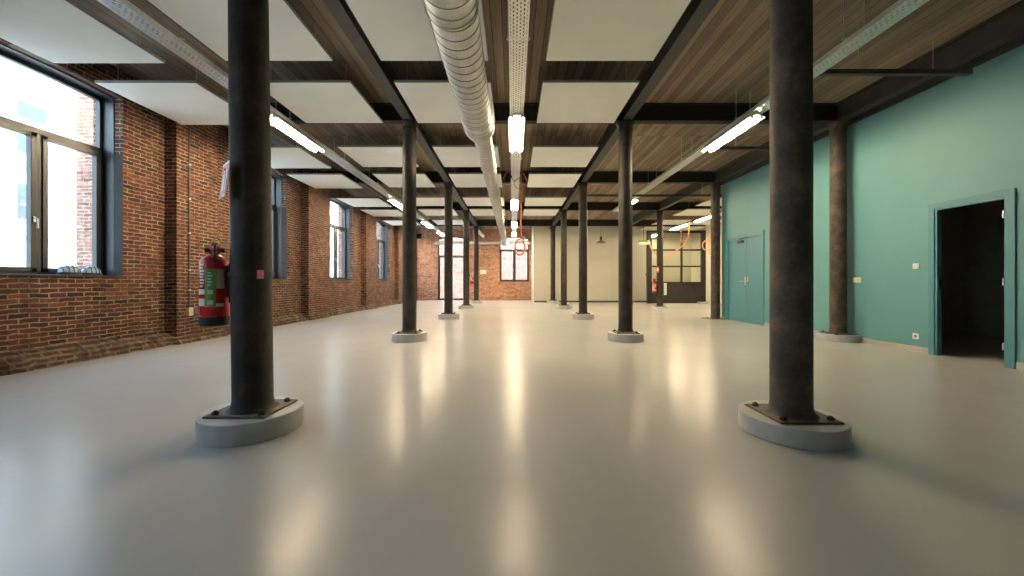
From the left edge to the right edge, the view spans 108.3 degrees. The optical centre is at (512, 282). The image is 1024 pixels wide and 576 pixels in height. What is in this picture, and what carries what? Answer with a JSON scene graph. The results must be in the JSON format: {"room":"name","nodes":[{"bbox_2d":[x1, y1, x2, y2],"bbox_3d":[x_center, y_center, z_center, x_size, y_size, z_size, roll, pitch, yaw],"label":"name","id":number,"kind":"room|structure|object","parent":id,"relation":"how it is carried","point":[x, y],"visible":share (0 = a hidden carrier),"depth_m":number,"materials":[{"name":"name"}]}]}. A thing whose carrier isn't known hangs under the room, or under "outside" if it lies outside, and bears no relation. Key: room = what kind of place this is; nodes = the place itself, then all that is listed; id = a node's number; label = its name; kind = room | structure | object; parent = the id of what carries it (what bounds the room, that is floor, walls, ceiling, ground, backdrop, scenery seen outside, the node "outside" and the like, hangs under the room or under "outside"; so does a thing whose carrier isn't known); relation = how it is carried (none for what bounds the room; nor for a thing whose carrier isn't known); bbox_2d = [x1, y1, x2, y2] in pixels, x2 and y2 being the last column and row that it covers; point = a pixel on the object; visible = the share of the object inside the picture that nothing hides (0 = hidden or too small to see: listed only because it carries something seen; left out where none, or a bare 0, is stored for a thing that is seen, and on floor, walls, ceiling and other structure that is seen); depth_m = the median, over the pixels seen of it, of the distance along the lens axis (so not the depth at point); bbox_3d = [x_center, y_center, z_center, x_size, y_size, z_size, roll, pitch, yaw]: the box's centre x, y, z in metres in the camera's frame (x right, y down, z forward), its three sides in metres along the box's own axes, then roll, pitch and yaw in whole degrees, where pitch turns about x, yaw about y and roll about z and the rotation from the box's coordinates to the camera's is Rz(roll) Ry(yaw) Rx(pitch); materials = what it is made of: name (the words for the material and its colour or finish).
{"room":"empty industrial loft","nodes":[
{"label":"empty industrial loft","id":0,"kind":"room"},
{"bbox_2d":[0,38,417,375],"bbox_3d":[-5.951,-1.092,8.485,0.798,4.250,27.970,0,0,0],"label":"wall","id":1,"kind":"structure","parent":0,"point":[46,321],"depth_m":6.26,"materials":[{"name":"red brick"}]},
{"bbox_2d":[0,43,124,276],"bbox_3d":[-6.065,-1.460,4.720,0.390,2.745,1.760,0,0,0],"label":"window","id":2,"kind":"structure","parent":1,"relation":"in","point":[107,166],"depth_m":5.25,"materials":[{"name":"black metal"}]},
{"bbox_2d":[56,261,81,274],"bbox_3d":[-6.000,-0.199,5.000,0.166,0.179,0.255,0,0,0],"label":"lamp","id":3,"kind":"object","parent":2,"relation":"on","point":[68,269],"visible":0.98,"depth_m":4.95,"materials":[{"name":"clear glass"}]},
{"bbox_2d":[80,265,101,274],"bbox_3d":[-6.000,-0.184,5.260,0.166,0.148,0.255,0,0,0],"label":"lamp","id":4,"kind":"object","parent":2,"relation":"on","point":[89,270],"visible":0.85,"depth_m":5.21,"materials":[{"name":"clear glass"}]},
{"bbox_2d":[187,125,196,315],"bbox_3d":[-5.674,-1.317,6.548,0.048,3.780,0.185,0,0,0],"label":"conduit pipe","id":5,"kind":"object","parent":1,"relation":"attached to","point":[191,311],"visible":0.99,"depth_m":6.49,"materials":[{"name":"metal"}]},
{"bbox_2d":[187,307,196,315],"bbox_3d":[-5.674,0.503,6.548,0.048,0.140,0.185,0,0,0],"label":"socket","id":6,"kind":"object","parent":5,"relation":"attached to","point":[191,311],"depth_m":6.50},
{"bbox_2d":[271,170,287,279],"bbox_3d":[-6.065,-1.477,8.770,0.390,2.780,1.760,0,0,0],"label":"window","id":7,"kind":"structure","parent":1,"relation":"in","point":[279,214],"depth_m":9.64,"materials":[{"name":"black metal"}]},
{"bbox_2d":[330,198,353,280],"bbox_3d":[-6.065,-1.477,12.820,0.390,2.780,1.760,0,0,0],"label":"window","id":8,"kind":"structure","parent":1,"relation":"in","point":[346,210],"depth_m":13.59,"materials":[{"name":"black metal"}]},
{"bbox_2d":[376,219,386,280],"bbox_3d":[-6.065,-1.477,16.870,0.390,2.780,1.760,0,0,0],"label":"window","id":9,"kind":"structure","parent":1,"relation":"in","point":[383,241],"depth_m":17.64,"materials":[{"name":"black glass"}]},
{"bbox_2d":[0,300,1023,575],"bbox_3d":[2.125,1.093,8.375,16.950,0.120,27.950,0,0,0],"label":"floor","id":10,"kind":"structure","parent":0,"point":[517,438],"depth_m":2.15,"materials":[{"name":"concrete"}]},
{"bbox_2d":[195,0,303,447],"bbox_3d":[-1.840,-0.931,2.620,0.624,3.928,0.624,0,0,0],"label":"column","id":11,"kind":"structure","parent":10,"relation":"on","point":[254,415],"depth_m":2.52,"materials":[{"name":"metal"}]},
{"bbox_2d":[218,160,229,199],"bbox_3d":[-1.945,-0.692,2.499,0.170,0.240,0.039,0,0,41],"label":"sign","id":12,"kind":"object","parent":11,"relation":"attached to","point":[225,175],"visible":1,"depth_m":2.48,"materials":[{"name":"paper"}]},
{"bbox_2d":[198,241,274,325],"bbox_3d":[-1.957,0.000,2.620,0.486,0.596,0.272,0,0,0],"label":"fire extinguisher","id":13,"kind":"object","parent":11,"relation":"attached to","point":[214,269],"visible":0.97,"depth_m":2.55,"materials":[{"name":"red metal"}]},
{"bbox_2d":[257,270,263,278],"bbox_3d":[-1.736,-0.059,2.545,0.003,0.060,0.043,0,0,34],"label":"sticker","id":14,"kind":"object","parent":11,"relation":"attached to","point":[260,273],"visible":1,"depth_m":2.54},
{"bbox_2d":[391,119,426,342],"bbox_3d":[-1.870,-0.931,6.680,0.624,3.928,0.624,0,0,0],"label":"column","id":15,"kind":"structure","parent":10,"relation":"on","point":[409,333],"depth_m":6.57,"materials":[{"name":"metal"}]},
{"bbox_2d":[438,182,458,319],"bbox_3d":[-1.870,-0.931,10.730,0.624,3.928,0.624,0,0,0],"label":"column","id":16,"kind":"structure","parent":10,"relation":"on","point":[448,314],"depth_m":10.62,"materials":[{"name":"metal"}]},
{"bbox_2d":[458,210,473,308],"bbox_3d":[-1.870,-0.931,14.780,0.624,3.928,0.624,0,0,0],"label":"column","id":17,"kind":"structure","parent":10,"relation":"on","point":[465,305],"depth_m":14.67,"materials":[{"name":"metal"}]},
{"bbox_2d":[470,226,481,303],"bbox_3d":[-1.870,-0.931,18.830,0.624,3.928,0.624,0,0,0],"label":"column","id":18,"kind":"structure","parent":10,"relation":"on","point":[476,300],"depth_m":18.73,"materials":[{"name":"metal"}]},
{"bbox_2d":[547,226,558,303],"bbox_3d":[2.030,-0.931,18.830,0.624,3.928,0.624,0,0,0],"label":"column","id":19,"kind":"structure","parent":10,"relation":"on","point":[552,300],"depth_m":18.73,"materials":[{"name":"metal"}]},
{"bbox_2d":[556,210,571,308],"bbox_3d":[2.030,-0.931,14.780,0.624,3.928,0.624,0,0,0],"label":"column","id":20,"kind":"structure","parent":10,"relation":"on","point":[563,305],"depth_m":14.67,"materials":[{"name":"metal"}]},
{"bbox_2d":[572,182,593,319],"bbox_3d":[2.030,-0.931,10.730,0.624,3.928,0.624,0,0,0],"label":"column","id":21,"kind":"structure","parent":10,"relation":"on","point":[582,314],"depth_m":10.62,"materials":[{"name":"metal"}]},
{"bbox_2d":[608,119,643,342],"bbox_3d":[2.030,-0.931,6.680,0.624,3.928,0.624,0,0,0],"label":"column","id":22,"kind":"structure","parent":10,"relation":"on","point":[625,333],"depth_m":6.57,"materials":[{"name":"metal"}]},
{"bbox_2d":[652,210,667,308],"bbox_3d":[5.870,-0.931,14.780,0.624,3.928,0.624,0,0,0],"label":"column","id":23,"kind":"structure","parent":10,"relation":"on","point":[659,305],"depth_m":14.67,"materials":[{"name":"metal"}]},
{"bbox_2d":[652,278,662,293],"bbox_3d":[5.779,0.115,14.780,0.444,0.636,0.261,0,0,0],"label":"fire extinguisher","id":24,"kind":"object","parent":23,"relation":"attached to","point":[654,283],"visible":1,"depth_m":14.69,"materials":[{"name":"red metal"}]},
{"bbox_2d":[663,283,666,294],"bbox_3d":[6.069,0.243,14.770,0.133,0.480,0.020,0,0,0],"label":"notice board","id":25,"kind":"object","parent":23,"relation":"attached to","point":[664,284],"visible":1,"depth_m":14.77,"materials":[{"name":"paper"}]},
{"bbox_2d":[646,222,721,302],"bbox_3d":[8.680,-1.092,18.700,3.840,4.250,0.120,0,0,0],"label":"wall","id":26,"kind":"structure","parent":10,"relation":"on","point":[677,292],"depth_m":18.65,"materials":[{"name":"brown metal"}]},
{"bbox_2d":[702,182,722,318],"bbox_3d":[5.817,-0.931,10.730,0.434,3.928,0.497,0,0,0],"label":"column","id":27,"kind":"structure","parent":10,"relation":"on","point":[715,186],"depth_m":10.62,"materials":[{"name":"black metal"}]},
{"bbox_2d":[738,0,851,451],"bbox_3d":[1.930,-0.931,2.570,0.624,3.928,0.624,0,0,0],"label":"column","id":28,"kind":"structure","parent":10,"relation":"on","point":[789,418],"depth_m":2.47,"materials":[{"name":"metal"}]},
{"bbox_2d":[816,119,860,342],"bbox_3d":[5.796,-0.931,6.680,0.476,3.928,0.624,0,0,0],"label":"column","id":29,"kind":"structure","parent":10,"relation":"on","point":[837,332],"depth_m":6.58,"materials":[{"name":"metal"}]},
{"bbox_2d":[71,0,1020,228],"bbox_3d":[2.200,-3.247,8.350,17.200,0.060,28.100,0,0,0],"label":"ceiling","id":30,"kind":"structure","parent":0,"point":[727,59],"depth_m":5.65,"materials":[{"name":"brown wood"}]},
{"bbox_2d":[0,0,164,62],"bbox_3d":[-5.000,-2.978,3.914,1.380,0.517,1.340,0,0,0],"label":"acoustic panel","id":31,"kind":"object","parent":30,"relation":"hanging from","point":[56,31],"visible":0.91,"depth_m":4.05,"materials":[{"name":"white fabric"}]},
{"bbox_2d":[94,80,228,124],"bbox_3d":[-5.000,-2.978,5.699,1.380,0.517,1.340,0,0,0],"label":"acoustic panel","id":32,"kind":"object","parent":30,"relation":"hanging from","point":[184,102],"visible":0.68,"depth_m":5.46,"materials":[{"name":"white fabric"}]},
{"bbox_2d":[147,0,332,60],"bbox_3d":[-3.000,-3.108,4.080,1.380,0.517,1.340,0,0,0],"label":"acoustic panel","id":33,"kind":"object","parent":30,"relation":"hanging from","point":[290,38],"visible":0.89,"depth_m":4.14,"materials":[{"name":"white fabric"}]},
{"bbox_2d":[97,0,443,233],"bbox_3d":[-3.870,-2.957,8.250,0.270,0.518,25.700,0,0,0],"label":"cable tray","id":34,"kind":"object","parent":30,"relation":"hanging from","point":[130,7],"visible":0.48,"depth_m":4.46,"materials":[{"name":"metal"}]},
{"bbox_2d":[270,113,325,152],"bbox_3d":[-3.870,-2.654,6.635,0.270,0.090,1.550,0,0,0],"label":"ceiling light","id":35,"kind":"object","parent":34,"relation":"attached to","point":[276,122],"visible":0.82,"depth_m":6.54,"materials":[{"name":"white plastic"}]},
{"bbox_2d":[387,198,401,209],"bbox_3d":[-3.870,-2.654,12.525,0.270,0.090,1.550,0,0,0],"label":"ceiling light","id":36,"kind":"object","parent":34,"relation":"attached to","point":[391,200],"visible":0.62,"depth_m":12.22,"materials":[{"name":"white plastic"}]},
{"bbox_2d":[271,145,330,167],"bbox_3d":[-5.000,-2.978,8.111,1.380,0.517,1.340,0,0,0],"label":"acoustic panel","id":37,"kind":"object","parent":30,"relation":"hanging from","point":[281,156],"visible":0.62,"depth_m":8.15,"materials":[{"name":"white fabric"}]},
{"bbox_2d":[287,173,362,187],"bbox_3d":[-5.000,-2.978,9.974,1.380,0.517,1.340,0,0,0],"label":"acoustic panel","id":38,"kind":"object","parent":30,"relation":"hanging from","point":[315,180],"visible":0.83,"depth_m":9.82,"materials":[{"name":"white fabric"}]},
{"bbox_2d":[270,80,382,122],"bbox_3d":[-3.000,-3.108,5.930,1.380,0.517,1.340,0,0,0],"label":"acoustic panel","id":39,"kind":"object","parent":30,"relation":"hanging from","point":[312,101],"visible":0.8,"depth_m":5.81,"materials":[{"name":"white fabric"}]},
{"bbox_2d":[336,197,391,206],"bbox_3d":[-5.000,-2.978,12.550,1.380,0.517,1.340,0,0,0],"label":"acoustic panel","id":40,"kind":"object","parent":30,"relation":"hanging from","point":[353,201],"visible":0.88,"depth_m":12.35,"materials":[{"name":"white fabric"}]},
{"bbox_2d":[337,145,418,166],"bbox_3d":[-3.000,-3.108,8.430,1.380,0.517,1.340,0,0,0],"label":"acoustic panel","id":41,"kind":"object","parent":30,"relation":"hanging from","point":[364,155],"visible":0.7,"depth_m":8.21,"materials":[{"name":"white fabric"}]},
{"bbox_2d":[360,209,401,215],"bbox_3d":[-5.000,-2.978,14.461,1.380,0.517,1.340,0,0,0],"label":"acoustic panel","id":42,"kind":"object","parent":30,"relation":"hanging from","point":[374,212],"visible":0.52,"depth_m":14.27,"materials":[{"name":"white fabric"}]},
{"bbox_2d":[382,220,421,224],"bbox_3d":[-5.000,-2.978,16.797,1.380,0.517,1.340,0,0,0],"label":"acoustic panel","id":43,"kind":"object","parent":30,"relation":"hanging from","point":[392,222],"visible":0.58,"depth_m":16.64,"materials":[{"name":"white fabric"}]},
{"bbox_2d":[322,0,482,231],"bbox_3d":[-1.870,-3.057,8.250,0.170,0.320,27.500,0,0,0],"label":"ceiling beam","id":44,"kind":"structure","parent":30,"relation":"attached to","point":[384,73],"depth_m":5.37,"materials":[{"name":"metal"}]},
{"bbox_2d":[372,173,435,186],"bbox_3d":[-3.000,-3.108,10.360,1.380,0.517,1.340,0,0,0],"label":"acoustic panel","id":45,"kind":"object","parent":30,"relation":"hanging from","point":[390,179],"visible":0.72,"depth_m":10.19,"materials":[{"name":"white fabric"}]},
{"bbox_2d":[345,0,487,60],"bbox_3d":[-1.005,-3.108,4.080,1.380,0.517,1.340,0,0,0],"label":"acoustic panel","id":46,"kind":"object","parent":30,"relation":"hanging from","point":[397,30],"visible":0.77,"depth_m":4.14,"materials":[{"name":"white fabric"}]},
{"bbox_2d":[416,197,443,205],"bbox_3d":[-3.000,-3.108,13.030,1.380,0.517,1.340,0,0,0],"label":"acoustic panel","id":47,"kind":"object","parent":30,"relation":"hanging from","point":[420,201],"visible":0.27,"depth_m":12.94,"materials":[{"name":"white fabric"}]},
{"bbox_2d":[418,206,457,215],"bbox_3d":[-3.000,-3.108,15.010,1.380,0.517,1.340,0,0,0],"label":"acoustic panel","id":48,"kind":"object","parent":30,"relation":"hanging from","point":[428,212],"visible":0.65,"depth_m":14.96,"materials":[{"name":"white fabric"}]},
{"bbox_2d":[394,80,494,122],"bbox_3d":[-1.005,-3.108,5.930,1.380,0.517,1.340,0,0,0],"label":"acoustic panel","id":49,"kind":"object","parent":30,"relation":"hanging from","point":[429,101],"visible":0.7,"depth_m":5.78,"materials":[{"name":"white fabric"}]},
{"bbox_2d":[432,213,462,224],"bbox_3d":[-3.000,-3.108,17.430,1.380,0.517,1.340,0,0,0],"label":"acoustic panel","id":50,"kind":"object","parent":30,"relation":"hanging from","point":[459,221],"visible":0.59,"depth_m":17.15,"materials":[{"name":"white fabric"}]},
{"bbox_2d":[423,0,506,245],"bbox_3d":[-0.499,-2.631,8.275,0.452,1.169,26.150,0,0,0],"label":"spiral duct","id":51,"kind":"object","parent":30,"relation":"hanging from","point":[455,24],"visible":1,"depth_m":3.72,"materials":[{"name":"metal"}]},
{"bbox_2d":[432,133,499,166],"bbox_3d":[-1.005,-3.108,8.430,1.380,0.517,1.340,0,0,0],"label":"acoustic panel","id":52,"kind":"object","parent":30,"relation":"hanging from","point":[449,155],"visible":0.69,"depth_m":8.27,"materials":[{"name":"white fabric"}]},
{"bbox_2d":[448,173,501,186],"bbox_3d":[-1.005,-3.108,10.360,1.380,0.517,1.340,0,0,0],"label":"acoustic panel","id":53,"kind":"object","parent":30,"relation":"hanging from","point":[459,179],"visible":0.68,"depth_m":10.19,"materials":[{"name":"white fabric"}]},
{"bbox_2d":[462,195,503,205],"bbox_3d":[-1.005,-3.108,13.030,1.380,0.517,1.340,0,0,0],"label":"acoustic panel","id":54,"kind":"object","parent":30,"relation":"hanging from","point":[470,201],"visible":0.69,"depth_m":12.94,"materials":[{"name":"white fabric"}]},
{"bbox_2d":[469,209,505,215],"bbox_3d":[-1.005,-3.108,15.010,1.380,0.517,1.340,0,0,0],"label":"acoustic panel","id":55,"kind":"object","parent":30,"relation":"hanging from","point":[475,212],"visible":0.63,"depth_m":14.96,"materials":[{"name":"white fabric"}]},
{"bbox_2d":[315,171,714,183],"bbox_3d":[2.445,-3.059,10.730,16.310,0.316,0.140,0,0,0],"label":"beam","id":56,"kind":"structure","parent":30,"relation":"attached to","point":[598,177],"depth_m":10.72,"materials":[{"name":"metal"}]},
{"bbox_2d":[506,0,529,231],"bbox_3d":[0.060,-2.957,8.250,0.270,0.518,25.700,0,0,0],"label":"cable tray","id":57,"kind":"object","parent":30,"relation":"hanging from","point":[511,38],"visible":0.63,"depth_m":4.57,"materials":[{"name":"metal"}]},
{"bbox_2d":[511,198,518,209],"bbox_3d":[0.060,-2.654,12.525,0.270,0.090,1.550,0,0,0],"label":"ceiling light","id":58,"kind":"object","parent":57,"relation":"attached to","point":[514,202],"visible":1,"depth_m":12.37,"materials":[{"name":"white plastic"}]},
{"bbox_2d":[508,113,524,152],"bbox_3d":[0.060,-2.654,6.635,0.270,0.090,1.550,0,0,0],"label":"ceiling light","id":59,"kind":"object","parent":57,"relation":"attached to","point":[516,122],"visible":1,"depth_m":6.47,"materials":[{"name":"white plastic"}]},
{"bbox_2d":[514,172,525,255],"bbox_3d":[0.182,-1.752,9.416,0.286,2.115,0.120,0,0,-18],"label":"air hose","id":60,"kind":"object","parent":57,"relation":"hanging from","point":[522,238],"visible":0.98,"depth_m":9.39,"materials":[{"name":"orange rubber"}]},
{"bbox_2d":[523,209,558,215],"bbox_3d":[1.110,-3.108,15.010,1.380,0.517,1.340,0,0,0],"label":"acoustic panel","id":61,"kind":"object","parent":30,"relation":"hanging from","point":[527,212],"visible":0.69,"depth_m":14.96,"materials":[{"name":"white fabric"}]},
{"bbox_2d":[524,188,566,205],"bbox_3d":[1.110,-3.108,13.030,1.380,0.517,1.340,0,0,0],"label":"acoustic panel","id":62,"kind":"object","parent":30,"relation":"hanging from","point":[529,201],"visible":0.82,"depth_m":12.94,"materials":[{"name":"white fabric"}]},
{"bbox_2d":[370,202,721,210],"bbox_3d":[2.445,-3.059,14.780,16.310,0.316,0.140,0,0,0],"label":"beam","id":63,"kind":"structure","parent":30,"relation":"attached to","point":[574,206],"depth_m":14.77,"materials":[{"name":"metal"}]},
{"bbox_2d":[401,220,704,225],"bbox_3d":[2.445,-3.059,18.830,16.310,0.316,0.140,0,0,0],"label":"beam","id":64,"kind":"structure","parent":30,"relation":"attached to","point":[479,222],"depth_m":18.82,"materials":[{"name":"metal"}]},
{"bbox_2d":[270,103,837,123],"bbox_3d":[0.170,-3.059,6.680,11.760,0.316,0.140,0,0,0],"label":"beam","id":65,"kind":"structure","parent":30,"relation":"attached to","point":[649,113],"depth_m":6.67,"materials":[{"name":"metal"}]},
{"bbox_2d":[527,173,581,186],"bbox_3d":[1.110,-3.108,10.360,1.380,0.517,1.340,0,0,0],"label":"acoustic panel","id":66,"kind":"object","parent":30,"relation":"hanging from","point":[534,179],"visible":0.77,"depth_m":10.19,"materials":[{"name":"white fabric"}]},
{"bbox_2d":[530,133,598,166],"bbox_3d":[1.110,-3.108,8.430,1.380,0.517,1.340,0,0,0],"label":"acoustic panel","id":67,"kind":"object","parent":30,"relation":"hanging from","point":[542,155],"visible":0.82,"depth_m":8.27,"materials":[{"name":"white fabric"}]},
{"bbox_2d":[537,80,639,122],"bbox_3d":[1.110,-3.108,5.930,1.380,0.517,1.340,0,0,0],"label":"acoustic panel","id":68,"kind":"object","parent":30,"relation":"hanging from","point":[561,101],"visible":0.91,"depth_m":5.78,"materials":[{"name":"white fabric"}]},
{"bbox_2d":[546,0,690,60],"bbox_3d":[1.110,-3.108,4.080,1.380,0.517,1.340,0,0,0],"label":"acoustic panel","id":69,"kind":"object","parent":30,"relation":"hanging from","point":[580,30],"visible":1,"depth_m":4.14,"materials":[{"name":"white fabric"}]},
{"bbox_2d":[549,0,718,228],"bbox_3d":[2.030,-3.057,7.150,0.170,0.320,25.300,0,0,0],"label":"ceiling beam","id":70,"kind":"structure","parent":30,"relation":"attached to","point":[695,14],"depth_m":5.34,"materials":[{"name":"metal"}]},
{"bbox_2d":[638,220,647,244],"bbox_3d":[6.208,-2.521,17.600,0.460,1.390,0.110,0,0,0],"label":"emergency light","id":71,"kind":"object","parent":30,"relation":"hanging from","point":[641,242],"visible":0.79,"depth_m":17.55,"materials":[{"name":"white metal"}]},
{"bbox_2d":[587,194,721,196],"bbox_3d":[4.550,-2.916,11.200,4.700,0.601,0.060,0,0,0],"label":"rail","id":72,"kind":"object","parent":30,"relation":"hanging from","point":[588,195],"visible":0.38,"depth_m":11.17,"materials":[{"name":"paint"}]},
{"bbox_2d":[639,226,673,229],"bbox_3d":[7.450,-3.108,19.430,1.380,0.517,1.340,0,0,0],"label":"acoustic panel","id":73,"kind":"object","parent":30,"relation":"hanging from","point":[645,227],"visible":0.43,"depth_m":19.00,"materials":[{"name":"white fabric"}]},
{"bbox_2d":[651,219,692,224],"bbox_3d":[7.450,-3.108,17.430,1.380,0.517,1.340,0,0,0],"label":"acoustic panel","id":74,"kind":"object","parent":30,"relation":"hanging from","point":[665,221],"visible":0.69,"depth_m":17.15,"materials":[{"name":"white fabric"}]},
{"bbox_2d":[669,226,704,229],"bbox_3d":[9.100,-3.108,19.430,1.380,0.517,1.340,0,0,0],"label":"acoustic panel","id":75,"kind":"object","parent":30,"relation":"hanging from","point":[685,227],"visible":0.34,"depth_m":19.18,"materials":[{"name":"white fabric"}]},
{"bbox_2d":[673,209,721,215],"bbox_3d":[7.450,-3.108,15.010,1.380,0.517,1.340,0,0,0],"label":"acoustic panel","id":76,"kind":"object","parent":30,"relation":"hanging from","point":[687,212],"visible":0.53,"depth_m":14.96,"materials":[{"name":"white fabric"}]},
{"bbox_2d":[687,219,721,224],"bbox_3d":[9.100,-3.108,17.430,1.380,0.517,1.340,0,0,0],"label":"acoustic panel","id":77,"kind":"object","parent":30,"relation":"hanging from","point":[707,221],"visible":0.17,"depth_m":17.43,"materials":[{"name":"white fabric"}]},
{"bbox_2d":[696,197,721,205],"bbox_3d":[7.450,-3.108,13.030,1.380,0.517,1.340,0,0,0],"label":"acoustic panel","id":78,"kind":"object","parent":30,"relation":"hanging from","point":[707,202],"visible":0.2,"depth_m":13.27,"materials":[{"name":"white fabric"}]},
{"bbox_2d":[717,137,769,149],"bbox_3d":[4.975,-2.958,7.500,1.850,0.516,0.060,0,0,0],"label":"rail","id":79,"kind":"object","parent":30,"relation":"hanging from","point":[735,147],"visible":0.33,"depth_m":7.47,"materials":[{"name":"metal"}]},
{"bbox_2d":[612,0,928,211],"bbox_3d":[3.870,-2.957,4.700,0.270,0.518,18.600,0,0,0],"label":"cable tray","id":80,"kind":"object","parent":30,"relation":"hanging from","point":[898,5],"visible":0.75,"depth_m":4.37,"materials":[{"name":"metal"}]},
{"bbox_2d":[700,113,765,152],"bbox_3d":[3.870,-2.654,6.635,0.270,0.090,1.550,0,0,0],"label":"ceiling light","id":81,"kind":"object","parent":80,"relation":"attached to","point":[754,118],"visible":1,"depth_m":6.45,"materials":[{"name":"white plastic"}]},
{"bbox_2d":[633,0,1023,223],"bbox_3d":[5.870,-3.057,7.150,0.170,0.320,25.300,0,0,0],"label":"ceiling beam","id":82,"kind":"structure","parent":30,"relation":"attached to","point":[1007,25],"depth_m":5.40,"materials":[{"name":"metal"}]},
{"bbox_2d":[954,35,1023,68],"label":"wall plate","id":83,"kind":"object","parent":82,"relation":"attached to","point":[995,52],"depth_m":4.60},
{"bbox_2d":[819,35,972,75],"bbox_3d":[4.965,-2.958,4.800,1.930,0.516,0.060,0,0,0],"label":"rail","id":84,"kind":"object","parent":30,"relation":"hanging from","point":[829,72],"visible":0.86,"depth_m":4.77,"materials":[{"name":"metal"}]},
{"bbox_2d":[416,229,690,299],"bbox_3d":[2.400,-1.092,22.175,16.600,4.250,0.350,0,0,0],"label":"wall","id":85,"kind":"structure","parent":0,"point":[490,286],"depth_m":22.00,"materials":[{"name":"red brick"}]},
{"bbox_2d":[438,236,462,299],"bbox_3d":[-3.610,-0.887,22.245,1.780,3.840,0.230,0,0,0],"label":"door","id":86,"kind":"structure","parent":85,"relation":"in","point":[439,256],"depth_m":22.28,"materials":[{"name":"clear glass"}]},
{"bbox_2d":[434,242,530,244],"bbox_3d":[-1.775,-2.340,21.770,5.650,0.205,0.440,0,0,0],"label":"duct","id":87,"kind":"object","parent":85,"relation":"attached to","point":[435,243],"visible":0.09,"depth_m":21.57,"materials":[{"name":"metal"}]},
{"bbox_2d":[500,236,528,281],"bbox_3d":[0.080,-1.447,22.165,1.760,2.720,0.390,0,0,0],"label":"window","id":88,"kind":"structure","parent":85,"relation":"in","point":[501,250],"depth_m":22.27,"materials":[{"name":"clear glass"}]},
{"bbox_2d":[531,226,646,301],"bbox_3d":[4.202,-1.092,20.894,6.235,4.250,2.212,0,0,0],"label":"wall","id":89,"kind":"structure","parent":0,"point":[602,258],"depth_m":19.80,"materials":[{"name":"paint"}]},
{"bbox_2d":[534,301,645,301],"bbox_3d":[4.220,0.988,19.793,6.160,0.090,0.015,0,0,0],"label":"baseboard","id":90,"kind":"structure","parent":89,"relation":"attached to","point":[534,301],"depth_m":19.78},
{"bbox_2d":[648,227,681,257],"bbox_3d":[6.205,-1.661,15.100,1.348,1.247,0.079,0,0,0],"label":"air hose","id":91,"kind":"object","parent":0,"point":[649,243],"visible":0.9,"depth_m":15.09,"materials":[{"name":"orange rubber"}]},
{"bbox_2d":[647,221,689,256],"bbox_3d":[6.431,-1.814,15.300,1.753,1.496,0.097,0,0,0],"label":"air hose","id":92,"kind":"object","parent":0,"point":[648,241],"visible":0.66,"depth_m":15.28,"materials":[{"name":"orange rubber"}]},
{"bbox_2d":[691,227,704,281],"bbox_3d":[10.660,-1.092,16.360,0.120,4.250,11.520,0,0,0],"label":"wall","id":93,"kind":"structure","parent":0,"point":[695,237],"depth_m":21.49,"materials":[{"name":"beige paint"}]},
{"bbox_2d":[702,211,710,257],"bbox_3d":[7.187,-1.791,13.695,0.378,1.717,0.237,0,0,20],"label":"air hose","id":94,"kind":"object","parent":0,"point":[708,240],"visible":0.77,"depth_m":13.64,"materials":[{"name":"orange rubber"}]},
{"bbox_2d":[722,44,1023,362],"bbox_3d":[8.319,-0.932,2.606,4.562,3.930,16.212,0,0,0],"label":"wall","id":95,"kind":"structure","parent":0,"point":[958,137],"depth_m":5.98,"materials":[{"name":"teal paint"}]},
{"bbox_2d":[726,230,763,325],"bbox_3d":[5.999,-0.124,9.700,0.212,2.315,1.590,0,0,0],"label":"door","id":96,"kind":"structure","parent":95,"relation":"in","point":[744,252],"depth_m":9.65,"materials":[{"name":"teal paint"}]},
{"bbox_2d":[720,158,769,184],"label":"wall plate","id":97,"kind":"object","parent":95,"relation":"attached to","point":[767,161],"depth_m":9.47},
{"bbox_2d":[813,130,829,142],"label":"wall plate","id":98,"kind":"object","parent":95,"relation":"attached to","point":[826,133],"depth_m":7.18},
{"bbox_2d":[722,316,1023,369],"bbox_3d":[6.044,0.991,2.590,0.012,0.085,16.180,0,0,0],"label":"baseboard","id":99,"kind":"structure","parent":95,"relation":"attached to","point":[1020,366],"depth_m":5.81,"materials":[{"name":"beige tile"}]},
{"bbox_2d":[847,76,954,126],"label":"wall plate","id":100,"kind":"object","parent":95,"relation":"attached to","point":[937,80],"depth_m":5.70,"materials":[{"name":"metal"}]},
{"bbox_2d":[928,188,1015,368],"bbox_3d":[6.066,-0.054,4.910,0.077,2.175,0.930,0,0,0],"label":"door frame","id":101,"kind":"structure","parent":95,"relation":"in","point":[1009,195],"depth_m":4.81,"materials":[{"name":"teal paint"}]},
{"label":"outside","id":102,"kind":"structure","parent":0,"visible":0},
{"bbox_3d":[0.000,1.483,15.000,80.000,0.300,90.000,0,0,0],"label":"ground","id":103,"kind":"structure","parent":102,"visible":0},
{"bbox_2d":[76,91,92,268],"bbox_3d":[-6.935,-1.117,6.710,1.170,4.900,0.680,0,0,0],"label":"wall","id":104,"kind":"structure","parent":103,"relation":"on","point":[84,104],"depth_m":6.37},
{"bbox_2d":[0,57,337,276],"bbox_3d":[-15.925,-2.457,14.000,4.350,7.580,52.200,0,0,0],"label":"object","id":105,"kind":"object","parent":103,"relation":"on","point":[28,97],"visible":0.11,"depth_m":10.87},
{"bbox_2d":[338,206,341,276],"bbox_3d":[-6.600,-1.117,14.810,0.500,4.900,0.680,0,0,0],"label":"wall","id":106,"kind":"structure","parent":103,"relation":"on","point":[339,208],"depth_m":14.47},
{"bbox_2d":[376,222,380,278],"bbox_3d":[-6.600,-1.117,18.860,0.500,4.900,0.680,0,0,0],"label":"wall","id":107,"kind":"structure","parent":103,"relation":"on","point":[378,227],"depth_m":18.52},
{"bbox_2d":[439,238,527,297],"bbox_3d":[-1.500,-1.817,29.200,15.000,6.300,0.400,0,0,0],"label":"wall","id":108,"kind":"structure","parent":103,"relation":"on","point":[507,257],"depth_m":29.00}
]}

